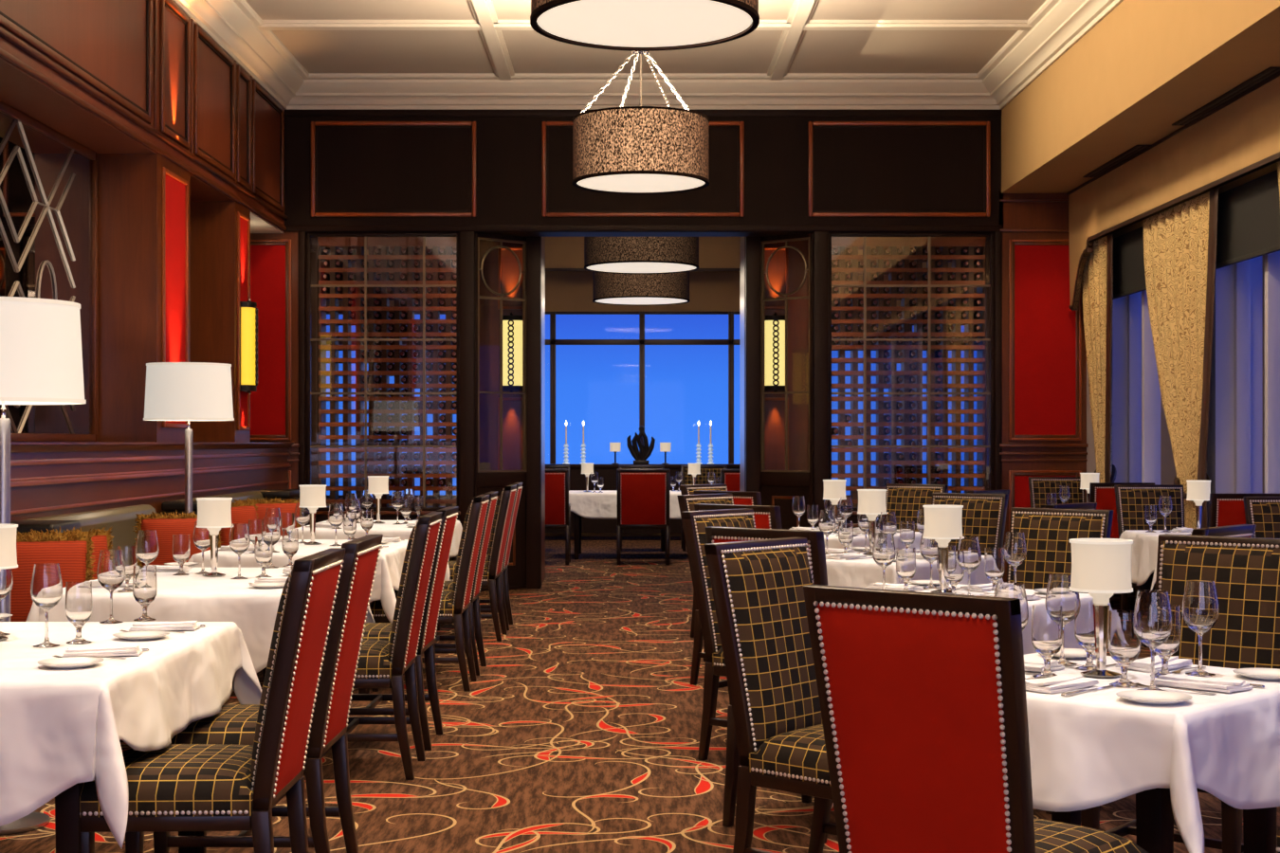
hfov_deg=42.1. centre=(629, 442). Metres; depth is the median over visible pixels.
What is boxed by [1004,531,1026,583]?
wine glass
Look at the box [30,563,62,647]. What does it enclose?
wine glass
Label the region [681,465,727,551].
armchair
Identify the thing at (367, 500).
wine glass
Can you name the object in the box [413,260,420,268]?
wine bottle
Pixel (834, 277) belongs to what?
wine bottle
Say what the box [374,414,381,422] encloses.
wine bottle
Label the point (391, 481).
wine bottle
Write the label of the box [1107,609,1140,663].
bowl
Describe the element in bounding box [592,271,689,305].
pendant lamp
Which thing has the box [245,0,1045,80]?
ceiling
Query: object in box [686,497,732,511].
cushion
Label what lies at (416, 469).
wine bottle
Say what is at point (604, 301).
diffuser
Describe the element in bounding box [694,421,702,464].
candlestick
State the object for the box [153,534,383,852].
dining chair
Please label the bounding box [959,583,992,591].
napkin
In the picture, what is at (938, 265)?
wine bottle
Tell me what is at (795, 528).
napkin
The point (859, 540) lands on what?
tablecloth
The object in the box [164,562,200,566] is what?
bread plate
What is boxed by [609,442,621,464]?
candle lamp
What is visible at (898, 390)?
wine bottle
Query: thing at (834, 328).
wine bottle
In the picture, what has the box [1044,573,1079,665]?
wine glass
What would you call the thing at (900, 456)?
wine bottle
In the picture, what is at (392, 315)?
wine bottle
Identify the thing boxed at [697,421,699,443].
taper candle
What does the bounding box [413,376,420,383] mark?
wine bottle
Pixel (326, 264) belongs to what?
wine bottle
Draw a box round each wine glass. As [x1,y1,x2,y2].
[0,568,13,636]
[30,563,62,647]
[96,549,125,623]
[135,530,158,565]
[192,520,210,574]
[228,523,250,579]
[261,517,280,568]
[265,508,281,552]
[294,502,310,543]
[328,504,344,546]
[344,493,357,509]
[346,500,360,540]
[361,490,373,509]
[391,491,403,524]
[402,489,414,520]
[590,472,598,493]
[675,472,682,491]
[707,472,714,484]
[791,495,805,530]
[818,510,835,554]
[823,499,831,510]
[839,497,853,520]
[858,513,869,552]
[872,532,895,589]
[878,512,896,535]
[916,510,924,533]
[919,529,939,588]
[956,536,981,595]
[994,583,1028,631]
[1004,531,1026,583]
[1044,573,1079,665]
[1059,485,1069,504]
[1133,589,1172,691]
[1158,495,1172,532]
[1181,580,1219,676]
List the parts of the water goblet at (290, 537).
stem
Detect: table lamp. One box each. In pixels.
[0,524,18,640]
[196,497,232,577]
[298,484,326,545]
[367,475,388,523]
[581,463,593,492]
[687,463,700,484]
[822,479,846,532]
[857,489,886,555]
[922,504,963,594]
[1069,538,1133,678]
[1079,473,1099,502]
[1186,480,1211,532]
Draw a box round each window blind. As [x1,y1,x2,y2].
[1113,226,1146,299]
[1216,169,1279,269]
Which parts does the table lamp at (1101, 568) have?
stem, lamp shade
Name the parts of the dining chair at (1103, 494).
panel, frame, leg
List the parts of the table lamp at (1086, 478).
lamp shade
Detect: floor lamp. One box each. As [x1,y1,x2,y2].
[0,296,86,835]
[143,362,234,513]
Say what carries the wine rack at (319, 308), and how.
on the floor
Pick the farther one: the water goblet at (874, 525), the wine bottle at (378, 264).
the wine bottle at (378, 264)
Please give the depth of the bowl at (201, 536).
7.39 m
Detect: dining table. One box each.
[54,782,196,852]
[358,603,370,694]
[573,512,581,559]
[1051,787,1276,852]
[1109,586,1135,610]
[1141,572,1153,647]
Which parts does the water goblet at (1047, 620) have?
stem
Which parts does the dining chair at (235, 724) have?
leg, leg, seat, leg, seat frame, leg, frame, panel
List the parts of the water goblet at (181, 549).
stem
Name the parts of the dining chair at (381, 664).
seat, seat frame, leg, leg, frame, panel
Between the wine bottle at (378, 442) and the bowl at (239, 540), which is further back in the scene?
the wine bottle at (378, 442)
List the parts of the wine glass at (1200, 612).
stem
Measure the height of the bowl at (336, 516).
0.134 m
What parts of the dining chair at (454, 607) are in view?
seat, seat frame, leg, leg, frame, panel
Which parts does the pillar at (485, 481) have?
panel moulding, panel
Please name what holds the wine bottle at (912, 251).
in the wine rack at (982, 360)
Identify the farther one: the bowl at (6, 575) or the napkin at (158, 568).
the napkin at (158, 568)
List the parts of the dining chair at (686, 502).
leg, frame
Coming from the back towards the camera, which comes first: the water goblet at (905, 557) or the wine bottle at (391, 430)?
the wine bottle at (391, 430)
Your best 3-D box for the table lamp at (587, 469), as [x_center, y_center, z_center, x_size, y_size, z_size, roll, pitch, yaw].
[-0.500,0.414,19.720,0.153,0.341,0.153,0,0,6]
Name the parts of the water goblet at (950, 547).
stem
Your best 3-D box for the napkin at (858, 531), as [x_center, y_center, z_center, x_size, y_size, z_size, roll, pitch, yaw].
[1.548,0.573,10.649,0.206,0.023,0.119,0,0,43]
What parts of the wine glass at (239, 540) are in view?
stem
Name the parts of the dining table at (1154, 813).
leg, leg, leg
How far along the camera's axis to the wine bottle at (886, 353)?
15.50 m
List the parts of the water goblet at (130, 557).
stem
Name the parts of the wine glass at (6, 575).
stem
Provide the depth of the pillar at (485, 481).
15.24 m
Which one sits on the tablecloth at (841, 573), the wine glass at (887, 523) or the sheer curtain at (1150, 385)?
the wine glass at (887, 523)
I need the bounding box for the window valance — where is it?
[1067,73,1279,310]
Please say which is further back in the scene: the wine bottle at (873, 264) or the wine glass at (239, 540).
the wine bottle at (873, 264)
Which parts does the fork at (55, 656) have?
handle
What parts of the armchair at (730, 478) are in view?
frame, panel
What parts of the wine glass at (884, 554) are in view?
stem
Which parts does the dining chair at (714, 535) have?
leg, panel, frame, leg, leg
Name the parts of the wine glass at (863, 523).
stem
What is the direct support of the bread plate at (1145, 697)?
on the tablecloth at (1088, 750)
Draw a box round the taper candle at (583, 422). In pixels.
[582,421,584,443]
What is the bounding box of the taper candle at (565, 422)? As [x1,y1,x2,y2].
[565,421,566,443]
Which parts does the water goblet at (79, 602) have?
stem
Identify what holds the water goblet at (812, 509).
on the tablecloth at (859, 540)
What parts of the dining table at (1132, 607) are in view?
leg, leg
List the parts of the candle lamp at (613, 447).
stem, lamp shade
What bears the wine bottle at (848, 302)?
in the wine rack at (982, 360)
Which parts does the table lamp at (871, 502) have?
stem, lamp shade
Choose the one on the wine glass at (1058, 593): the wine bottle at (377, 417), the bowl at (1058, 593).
the bowl at (1058, 593)
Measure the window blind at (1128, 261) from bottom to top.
0.512 m
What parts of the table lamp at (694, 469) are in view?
lamp shade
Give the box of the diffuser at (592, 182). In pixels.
[576,173,705,192]
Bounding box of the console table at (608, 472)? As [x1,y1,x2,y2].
[545,463,739,532]
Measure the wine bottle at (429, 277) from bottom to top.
0.073 m
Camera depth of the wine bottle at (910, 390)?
15.51 m
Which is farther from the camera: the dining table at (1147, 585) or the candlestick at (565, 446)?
the candlestick at (565, 446)
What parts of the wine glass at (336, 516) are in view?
stem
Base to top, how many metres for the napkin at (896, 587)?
0.023 m
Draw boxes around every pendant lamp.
[530,0,759,51]
[572,51,709,194]
[584,237,699,274]
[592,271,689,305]
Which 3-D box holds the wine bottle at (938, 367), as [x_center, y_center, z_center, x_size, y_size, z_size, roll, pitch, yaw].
[2.874,-0.705,15.575,0.075,0.073,0.303,0,0,0]
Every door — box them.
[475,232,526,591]
[760,232,813,530]
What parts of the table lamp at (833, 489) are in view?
lamp shade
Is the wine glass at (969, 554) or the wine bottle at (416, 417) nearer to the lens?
the wine glass at (969, 554)
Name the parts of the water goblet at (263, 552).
stem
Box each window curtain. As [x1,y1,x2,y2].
[1081,233,1116,482]
[1142,187,1218,529]
[1276,161,1279,197]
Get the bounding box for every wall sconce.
[239,298,257,394]
[502,312,522,392]
[764,312,785,392]
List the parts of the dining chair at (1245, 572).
leg, seat frame, frame, leg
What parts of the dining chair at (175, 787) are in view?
leg, leg, seat, seat frame, leg, leg, frame, panel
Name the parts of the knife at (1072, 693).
handle, blade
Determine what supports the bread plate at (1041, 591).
on the tablecloth at (1069, 641)
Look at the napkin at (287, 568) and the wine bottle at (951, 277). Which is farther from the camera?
the wine bottle at (951, 277)
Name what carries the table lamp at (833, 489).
on the tablecloth at (859, 540)
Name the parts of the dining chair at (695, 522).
leg, seat, frame, seat frame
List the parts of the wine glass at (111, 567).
stem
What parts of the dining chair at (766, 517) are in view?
leg, frame, panel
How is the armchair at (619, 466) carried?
on the floor
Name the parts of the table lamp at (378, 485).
stem, lamp shade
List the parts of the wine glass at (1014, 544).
stem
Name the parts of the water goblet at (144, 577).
stem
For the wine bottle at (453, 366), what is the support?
in the wine rack at (319, 308)
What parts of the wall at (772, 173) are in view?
inset panel, inset trim, panel, inset trim, post, header trim, post, pier trim, pier trim, post, header trim, chair rail, post, pier trim, pier trim, post, header trim, post, panel, inset trim, inset trim, inset panel, inset panel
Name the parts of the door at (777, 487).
panel moulding, panel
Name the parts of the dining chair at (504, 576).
seat, leg, leg, frame, panel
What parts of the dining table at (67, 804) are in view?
leg, leg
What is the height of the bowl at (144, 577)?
0.130 m
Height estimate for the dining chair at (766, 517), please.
1.055 m
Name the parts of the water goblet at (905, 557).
stem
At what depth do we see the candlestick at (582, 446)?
23.18 m
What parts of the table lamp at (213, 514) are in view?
lamp shade, stem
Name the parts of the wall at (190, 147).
panel moulding, lintel moulding, wainscot trim, panel moulding, inset trim, inset panel, panel moulding, panel moulding, inset trim, inset panel, panel moulding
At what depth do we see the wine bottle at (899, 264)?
15.50 m
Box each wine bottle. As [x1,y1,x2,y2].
[322,287,329,293]
[323,248,329,255]
[323,274,329,280]
[324,260,329,268]
[335,260,343,268]
[336,248,343,255]
[336,274,343,280]
[337,287,343,293]
[348,248,355,255]
[348,274,355,280]
[348,299,355,306]
[349,287,355,293]
[349,311,355,319]
[361,287,368,293]
[361,350,368,358]
[361,465,368,473]
[374,248,381,255]
[374,299,381,306]
[374,311,381,319]
[374,337,381,345]
[374,350,381,358]
[374,376,381,383]
[374,388,381,396]
[374,402,381,409]
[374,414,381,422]
[374,427,381,435]
[374,439,381,445]
[374,465,381,473]
[375,260,381,268]
[375,274,381,280]
[375,287,381,293]
[375,325,381,332]
[375,363,381,370]
[375,453,381,460]
[386,287,394,293]
[386,363,394,370]
[386,414,394,422]
[386,439,394,445]
[387,260,394,268]
[387,325,394,332]
[387,350,394,358]
[387,388,394,396]
[387,402,394,409]
[387,427,394,435]
[387,453,394,460]
[388,248,394,255]
[388,274,394,280]
[388,311,394,319]
[388,465,394,473]
[388,477,394,486]
[400,274,406,280]
[400,287,406,293]
[400,299,406,306]
[400,311,406,319]
[400,325,406,332]
[400,350,406,358]
[400,363,406,370]
[400,402,406,409]
[400,439,406,445]
[400,453,406,460]
[401,248,406,255]
[401,260,406,268]
[401,376,406,383]
[401,388,406,396]
[401,414,406,422]
[401,427,406,435]
[401,465,406,473]
[401,477,406,486]
[412,287,420,293]
[412,363,420,370]
[412,439,420,445]
[412,465,420,473]
[413,248,420,255]
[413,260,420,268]
[413,299,420,306]
[413,325,420,332]
[413,350,420,358]
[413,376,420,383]
[413,402,420,409]
[413,414,420,422]
[413,453,420,460]
[414,274,420,280]
[425,248,432,255]
[425,260,432,268]
[425,274,432,280]
[425,299,432,306]
[425,311,432,319]
[425,325,432,332]
[425,337,432,345]
[425,350,432,358]
[425,363,432,370]
[425,402,432,409]
[425,439,432,445]
[425,453,432,460]
[425,465,432,473]
[425,477,432,486]
[426,287,432,293]
[426,376,432,383]
[426,388,432,396]
[438,248,445,255]
[438,260,445,268]
[438,274,445,280]
[438,299,445,306]
[438,325,445,332]
[438,337,445,345]
[438,350,445,358]
[438,363,445,370]
[438,376,445,383]
[438,402,445,409]
[438,414,445,422]
[438,427,445,435]
[438,439,445,445]
[438,453,445,460]
[438,465,445,473]
[438,477,445,486]
[439,287,445,293]
[439,388,445,396]
[451,260,456,268]
[451,287,456,293]
[451,325,456,332]
[451,350,456,358]
[451,363,456,370]
[451,402,456,409]
[451,453,456,460]
[831,248,839,255]
[831,260,838,268]
[831,274,839,280]
[831,287,839,293]
[831,299,839,306]
[831,311,839,319]
[831,325,839,332]
[831,337,839,345]
[831,427,839,435]
[844,248,852,255]
[844,260,852,268]
[844,274,851,280]
[844,287,852,293]
[844,299,851,306]
[844,311,852,319]
[844,325,852,332]
[844,337,852,345]
[844,414,851,422]
[844,439,852,445]
[858,260,863,268]
[858,287,863,293]
[858,299,863,306]
[858,311,863,319]
[858,325,863,332]
[858,427,863,435]
[871,248,877,255]
[871,260,877,268]
[871,274,877,280]
[871,287,877,293]
[871,299,877,306]
[871,311,877,319]
[871,325,877,332]
[883,248,890,255]
[883,260,890,268]
[883,287,889,293]
[883,299,891,306]
[883,311,891,319]
[883,325,891,332]
[883,337,891,345]
[883,350,889,358]
[883,363,891,370]
[883,376,889,383]
[883,402,891,409]
[883,414,891,422]
[883,427,890,435]
[883,439,890,445]
[883,453,891,460]
[883,465,890,473]
[883,477,890,486]
[896,248,902,255]
[896,260,902,268]
[896,274,903,280]
[896,287,903,293]
[896,311,902,319]
[896,325,902,332]
[896,350,902,358]
[896,376,902,383]
[896,388,902,396]
[896,402,902,409]
[896,414,902,422]
[896,427,902,435]
[896,453,903,460]
[896,465,902,473]
[896,477,902,483]
[909,248,915,255]
[909,260,916,268]
[909,274,915,280]
[909,287,916,293]
[909,299,916,306]
[909,311,915,319]
[909,337,916,345]
[909,350,915,358]
[909,363,915,370]
[909,376,915,383]
[909,388,914,396]
[909,402,915,409]
[909,414,915,422]
[909,427,916,435]
[909,439,915,445]
[909,453,916,460]
[909,465,915,473]
[909,477,915,484]
[922,248,927,255]
[922,274,927,280]
[922,287,927,293]
[922,299,927,306]
[922,311,927,319]
[922,325,927,332]
[934,248,941,255]
[934,260,941,268]
[934,274,941,280]
[934,287,941,293]
[934,299,941,306]
[934,311,941,319]
[934,325,940,332]
[934,350,941,358]
[934,363,941,370]
[934,376,941,383]
[934,388,941,396]
[934,402,941,409]
[934,414,941,422]
[934,439,942,445]
[934,453,941,460]
[934,465,941,473]
[934,477,940,484]
[948,248,954,255]
[948,274,954,280]
[948,287,953,293]
[948,299,953,306]
[948,311,954,319]
[948,325,953,332]
[960,248,967,255]
[960,260,968,268]
[960,274,966,280]
[960,287,967,293]
[960,299,967,306]
[960,311,966,319]
[960,337,967,345]
[973,248,980,255]
[973,260,980,268]
[973,274,980,280]
[973,299,980,306]
[973,311,980,319]
[973,325,980,332]
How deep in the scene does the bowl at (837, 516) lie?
10.64 m
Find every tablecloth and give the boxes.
[0,621,261,849]
[26,567,374,674]
[187,539,408,622]
[294,520,462,581]
[568,490,681,518]
[823,530,921,549]
[825,548,1004,587]
[830,653,1279,852]
[902,583,1112,655]
[1119,530,1191,589]
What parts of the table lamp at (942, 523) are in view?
stem, lamp shade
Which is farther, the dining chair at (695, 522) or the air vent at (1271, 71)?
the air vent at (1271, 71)
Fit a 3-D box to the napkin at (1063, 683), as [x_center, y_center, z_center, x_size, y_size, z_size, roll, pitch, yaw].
[1.013,0.573,3.972,0.206,0.023,0.119,0,0,-42]
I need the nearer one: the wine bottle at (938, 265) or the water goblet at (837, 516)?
the water goblet at (837, 516)
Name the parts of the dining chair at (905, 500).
frame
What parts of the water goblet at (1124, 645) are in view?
stem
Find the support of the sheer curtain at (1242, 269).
in the wall at (1147, 65)
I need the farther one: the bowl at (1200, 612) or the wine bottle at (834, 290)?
the wine bottle at (834, 290)
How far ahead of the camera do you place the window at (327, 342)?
23.97 m
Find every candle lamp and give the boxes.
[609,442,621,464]
[659,442,670,464]
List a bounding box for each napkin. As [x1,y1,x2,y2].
[62,644,142,658]
[89,580,132,586]
[128,621,200,631]
[151,565,191,571]
[219,546,254,549]
[254,577,287,583]
[282,566,291,571]
[309,523,341,527]
[382,537,401,541]
[788,527,819,530]
[824,548,858,553]
[825,552,866,559]
[853,530,868,533]
[865,582,923,590]
[915,553,923,558]
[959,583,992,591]
[978,591,1041,600]
[1024,658,1064,672]
[1024,674,1098,694]
[1115,655,1192,673]
[1154,674,1253,693]
[1171,527,1193,531]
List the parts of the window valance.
trim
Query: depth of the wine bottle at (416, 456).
15.51 m
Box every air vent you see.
[1082,145,1151,177]
[1171,66,1279,125]
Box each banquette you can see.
[23,504,156,549]
[178,490,263,503]
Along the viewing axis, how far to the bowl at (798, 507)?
10.79 m
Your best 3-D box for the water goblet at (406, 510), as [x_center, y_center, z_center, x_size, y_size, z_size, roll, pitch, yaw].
[-1.611,0.495,11.984,0.076,0.178,0.076,0,0,19]
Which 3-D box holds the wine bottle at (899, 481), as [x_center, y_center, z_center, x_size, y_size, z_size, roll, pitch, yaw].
[2.516,0.370,15.575,0.075,0.073,0.303,0,0,0]
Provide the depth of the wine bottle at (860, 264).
15.50 m
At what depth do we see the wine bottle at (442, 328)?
15.51 m
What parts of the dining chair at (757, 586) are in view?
leg, frame, seat, seat frame, leg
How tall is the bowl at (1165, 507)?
0.134 m
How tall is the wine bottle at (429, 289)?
0.073 m
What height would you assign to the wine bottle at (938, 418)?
0.073 m
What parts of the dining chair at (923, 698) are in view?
panel, frame, seat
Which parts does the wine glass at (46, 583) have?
stem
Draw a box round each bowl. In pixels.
[0,568,13,600]
[30,563,62,610]
[65,581,92,624]
[96,549,125,590]
[117,546,137,578]
[132,565,157,603]
[172,534,190,563]
[192,520,210,550]
[228,523,250,554]
[248,519,262,543]
[254,535,273,565]
[261,517,280,546]
[265,508,281,528]
[281,529,298,555]
[294,502,310,525]
[328,504,344,528]
[346,500,360,520]
[391,491,403,510]
[402,489,414,505]
[413,495,423,512]
[590,472,598,483]
[597,477,603,488]
[670,476,676,486]
[675,472,682,482]
[791,495,805,516]
[818,510,835,535]
[833,506,844,525]
[858,513,868,532]
[870,522,879,545]
[872,532,895,567]
[919,529,937,562]
[936,545,955,573]
[956,536,981,572]
[1004,531,1026,566]
[1044,573,1079,624]
[1074,599,1095,649]
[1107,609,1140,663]
[1133,589,1172,647]
[1154,604,1181,656]
[1158,495,1172,516]
[1181,580,1219,634]
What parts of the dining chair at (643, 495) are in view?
leg, panel, frame, leg, leg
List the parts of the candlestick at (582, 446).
crystal stem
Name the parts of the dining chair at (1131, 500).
leg, seat frame, frame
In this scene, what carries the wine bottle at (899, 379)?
in the wine rack at (982, 360)
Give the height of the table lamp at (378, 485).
0.341 m
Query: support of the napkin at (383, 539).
on the tablecloth at (391, 559)
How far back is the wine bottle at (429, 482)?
15.51 m
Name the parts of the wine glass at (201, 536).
stem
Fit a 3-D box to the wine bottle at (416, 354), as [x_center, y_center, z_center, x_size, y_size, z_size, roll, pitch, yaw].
[-1.981,-0.825,15.575,0.075,0.073,0.303,0,0,0]
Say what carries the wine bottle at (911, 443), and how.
in the wine rack at (982, 360)
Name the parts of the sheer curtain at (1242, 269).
frame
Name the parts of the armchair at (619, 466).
frame, leg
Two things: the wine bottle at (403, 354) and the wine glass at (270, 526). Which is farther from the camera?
the wine bottle at (403, 354)
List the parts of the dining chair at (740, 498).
frame, panel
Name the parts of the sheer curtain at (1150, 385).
frame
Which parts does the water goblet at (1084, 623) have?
stem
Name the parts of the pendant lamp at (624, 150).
chain, chain, stem, chain, chain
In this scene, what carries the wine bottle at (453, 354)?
in the wine rack at (319, 308)
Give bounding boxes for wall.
[0,0,294,521]
[250,109,1088,588]
[326,237,976,536]
[1001,0,1279,604]
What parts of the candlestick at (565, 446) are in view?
crystal stem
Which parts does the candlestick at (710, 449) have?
crystal stem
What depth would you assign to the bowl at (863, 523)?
8.84 m
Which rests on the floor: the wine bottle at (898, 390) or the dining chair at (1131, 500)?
the dining chair at (1131, 500)
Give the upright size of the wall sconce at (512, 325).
0.770 m
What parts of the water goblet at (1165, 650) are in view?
stem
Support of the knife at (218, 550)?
on the tablecloth at (391, 559)
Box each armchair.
[545,465,569,491]
[545,469,570,566]
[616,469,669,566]
[618,465,664,551]
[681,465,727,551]
[720,469,739,491]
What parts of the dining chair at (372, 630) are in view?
seat, leg, leg, frame, panel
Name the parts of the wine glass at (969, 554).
stem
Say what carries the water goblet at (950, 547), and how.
on the tablecloth at (1069, 641)
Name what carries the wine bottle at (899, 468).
in the wine rack at (982, 360)
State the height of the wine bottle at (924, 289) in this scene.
0.073 m
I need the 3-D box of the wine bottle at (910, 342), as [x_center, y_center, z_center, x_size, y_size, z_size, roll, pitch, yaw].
[2.643,-0.944,15.575,0.075,0.073,0.303,0,0,0]
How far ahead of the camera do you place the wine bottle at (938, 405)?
15.50 m
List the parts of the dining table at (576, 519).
leg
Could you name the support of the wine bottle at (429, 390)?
in the wine rack at (319, 308)
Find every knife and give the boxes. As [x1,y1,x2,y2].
[218,549,253,551]
[844,557,873,560]
[1060,685,1113,696]
[1105,658,1144,667]
[1249,683,1264,688]
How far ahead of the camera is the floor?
7.24 m
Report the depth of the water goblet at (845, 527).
8.61 m
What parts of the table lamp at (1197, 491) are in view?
lamp shade, stem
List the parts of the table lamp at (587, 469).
stem, lamp shade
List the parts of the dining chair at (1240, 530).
frame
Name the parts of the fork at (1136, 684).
handle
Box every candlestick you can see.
[562,421,569,464]
[579,421,586,464]
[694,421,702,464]
[707,420,713,464]
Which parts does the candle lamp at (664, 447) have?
lamp shade, stem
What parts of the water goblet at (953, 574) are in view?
stem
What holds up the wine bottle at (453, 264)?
in the wine rack at (319, 308)
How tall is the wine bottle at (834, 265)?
0.073 m
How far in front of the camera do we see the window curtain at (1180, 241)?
12.06 m
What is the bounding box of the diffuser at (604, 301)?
[595,297,687,304]
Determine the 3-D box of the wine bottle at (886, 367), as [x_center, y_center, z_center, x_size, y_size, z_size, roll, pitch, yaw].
[2.404,-0.705,15.575,0.075,0.073,0.303,0,0,0]
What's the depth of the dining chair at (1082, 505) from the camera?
8.03 m
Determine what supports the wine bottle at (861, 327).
in the wine rack at (982, 360)
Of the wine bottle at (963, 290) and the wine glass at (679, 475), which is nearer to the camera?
the wine bottle at (963, 290)
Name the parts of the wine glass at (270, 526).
stem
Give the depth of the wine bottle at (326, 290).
15.50 m
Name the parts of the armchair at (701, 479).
leg, frame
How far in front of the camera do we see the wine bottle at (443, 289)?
15.50 m
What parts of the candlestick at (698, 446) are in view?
crystal stem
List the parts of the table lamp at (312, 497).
stem, lamp shade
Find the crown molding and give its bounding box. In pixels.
[172,0,1123,109]
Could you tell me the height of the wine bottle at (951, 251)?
0.073 m
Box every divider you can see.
[10,520,81,533]
[161,500,197,516]
[251,489,299,501]
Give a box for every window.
[326,312,355,498]
[376,312,456,498]
[545,311,552,463]
[552,311,641,463]
[641,311,731,463]
[731,311,739,463]
[909,325,912,478]
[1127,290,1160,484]
[1160,255,1264,493]
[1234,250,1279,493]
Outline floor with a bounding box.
[0,536,1279,852]
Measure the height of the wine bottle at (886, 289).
0.073 m
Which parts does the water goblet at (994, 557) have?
stem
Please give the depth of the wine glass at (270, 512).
8.83 m
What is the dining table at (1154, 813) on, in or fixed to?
on the floor
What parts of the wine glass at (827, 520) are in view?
stem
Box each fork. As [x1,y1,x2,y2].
[52,655,126,658]
[119,629,184,633]
[1024,675,1051,679]
[1058,663,1081,667]
[1133,682,1216,694]
[1170,666,1206,674]
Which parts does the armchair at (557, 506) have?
panel, frame, leg, leg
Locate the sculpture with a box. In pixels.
[626,425,655,464]
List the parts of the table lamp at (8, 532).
lamp shade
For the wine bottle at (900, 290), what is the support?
in the wine rack at (982, 360)
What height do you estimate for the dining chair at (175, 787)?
1.055 m
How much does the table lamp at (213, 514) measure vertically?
0.341 m
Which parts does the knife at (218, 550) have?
handle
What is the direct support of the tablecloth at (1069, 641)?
on the dining table
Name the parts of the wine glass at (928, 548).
stem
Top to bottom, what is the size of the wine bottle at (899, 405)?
0.073 m
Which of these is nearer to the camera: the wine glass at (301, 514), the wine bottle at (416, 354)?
the wine glass at (301, 514)
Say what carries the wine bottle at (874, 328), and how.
in the wine rack at (982, 360)
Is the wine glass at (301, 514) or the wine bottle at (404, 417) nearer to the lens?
the wine glass at (301, 514)
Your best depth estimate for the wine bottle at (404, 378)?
15.50 m
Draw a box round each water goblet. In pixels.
[65,581,92,644]
[117,546,137,592]
[132,565,157,621]
[172,534,190,575]
[248,519,262,553]
[254,535,273,578]
[281,512,294,530]
[281,529,298,567]
[330,502,342,529]
[343,513,356,541]
[356,498,361,523]
[360,509,373,535]
[401,498,411,524]
[413,495,423,520]
[597,477,603,493]
[670,476,676,491]
[714,477,720,484]
[806,504,818,530]
[833,506,844,533]
[838,520,853,553]
[870,522,879,557]
[896,547,915,591]
[899,521,914,547]
[936,545,955,590]
[943,549,964,594]
[984,548,1005,591]
[1031,604,1062,677]
[1046,493,1056,505]
[1074,599,1096,671]
[1107,609,1140,687]
[1144,504,1156,532]
[1150,604,1181,677]
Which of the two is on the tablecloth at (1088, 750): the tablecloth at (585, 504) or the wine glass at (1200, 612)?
the wine glass at (1200, 612)
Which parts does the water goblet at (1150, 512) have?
stem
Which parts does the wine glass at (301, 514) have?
stem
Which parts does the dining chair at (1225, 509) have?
panel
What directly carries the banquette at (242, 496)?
on the floor
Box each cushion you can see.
[10,530,96,621]
[16,526,114,580]
[132,510,223,566]
[218,499,258,548]
[235,496,301,535]
[250,569,312,786]
[327,553,357,715]
[389,523,417,661]
[451,501,473,604]
[486,489,504,573]
[621,468,660,469]
[684,468,723,485]
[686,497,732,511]
[687,487,726,494]
[694,514,754,653]
[721,546,822,752]
[1119,488,1182,531]
[1160,542,1279,669]
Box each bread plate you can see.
[0,613,12,620]
[37,657,103,668]
[112,631,169,640]
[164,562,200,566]
[248,582,285,588]
[849,547,869,550]
[908,580,939,585]
[1033,588,1046,594]
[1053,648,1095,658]
[1115,690,1192,705]
[1165,532,1190,535]
[1232,668,1279,680]
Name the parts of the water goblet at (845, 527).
stem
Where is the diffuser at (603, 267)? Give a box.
[586,262,696,273]
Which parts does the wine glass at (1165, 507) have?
stem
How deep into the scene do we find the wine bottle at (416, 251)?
15.50 m
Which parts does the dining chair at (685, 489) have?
leg, frame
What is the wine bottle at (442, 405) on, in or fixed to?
in the wine rack at (319, 308)
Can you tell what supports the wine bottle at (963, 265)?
in the wine rack at (982, 360)
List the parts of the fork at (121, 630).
handle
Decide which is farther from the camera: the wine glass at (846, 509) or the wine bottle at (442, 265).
the wine bottle at (442, 265)
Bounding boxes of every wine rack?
[310,237,456,507]
[831,237,989,507]
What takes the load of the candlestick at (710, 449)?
on the console table at (608, 472)
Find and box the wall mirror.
[0,101,98,441]
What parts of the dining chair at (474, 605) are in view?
seat, leg, leg, frame, panel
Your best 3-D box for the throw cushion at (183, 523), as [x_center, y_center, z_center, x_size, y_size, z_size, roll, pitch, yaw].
[-2.611,0.641,9.632,0.510,0.503,0.188,0,0,-21]
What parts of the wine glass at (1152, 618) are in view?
stem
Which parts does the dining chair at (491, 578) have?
seat, seat frame, leg, leg, frame, panel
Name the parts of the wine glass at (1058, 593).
stem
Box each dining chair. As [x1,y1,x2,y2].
[79,548,345,852]
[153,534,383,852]
[346,512,442,780]
[348,506,458,750]
[370,494,489,692]
[393,491,497,676]
[433,484,516,641]
[437,482,522,630]
[676,493,733,685]
[679,484,727,638]
[681,508,755,760]
[693,490,761,661]
[694,503,782,717]
[703,537,839,852]
[704,527,832,843]
[803,585,1148,852]
[885,483,948,531]
[931,493,1008,555]
[967,490,1009,499]
[1006,507,1113,593]
[1028,476,1084,508]
[1044,502,1097,510]
[1045,524,1256,814]
[1080,534,1279,852]
[1089,482,1154,610]
[1114,484,1184,644]
[1208,493,1279,528]
[1243,496,1279,538]
[1276,828,1279,852]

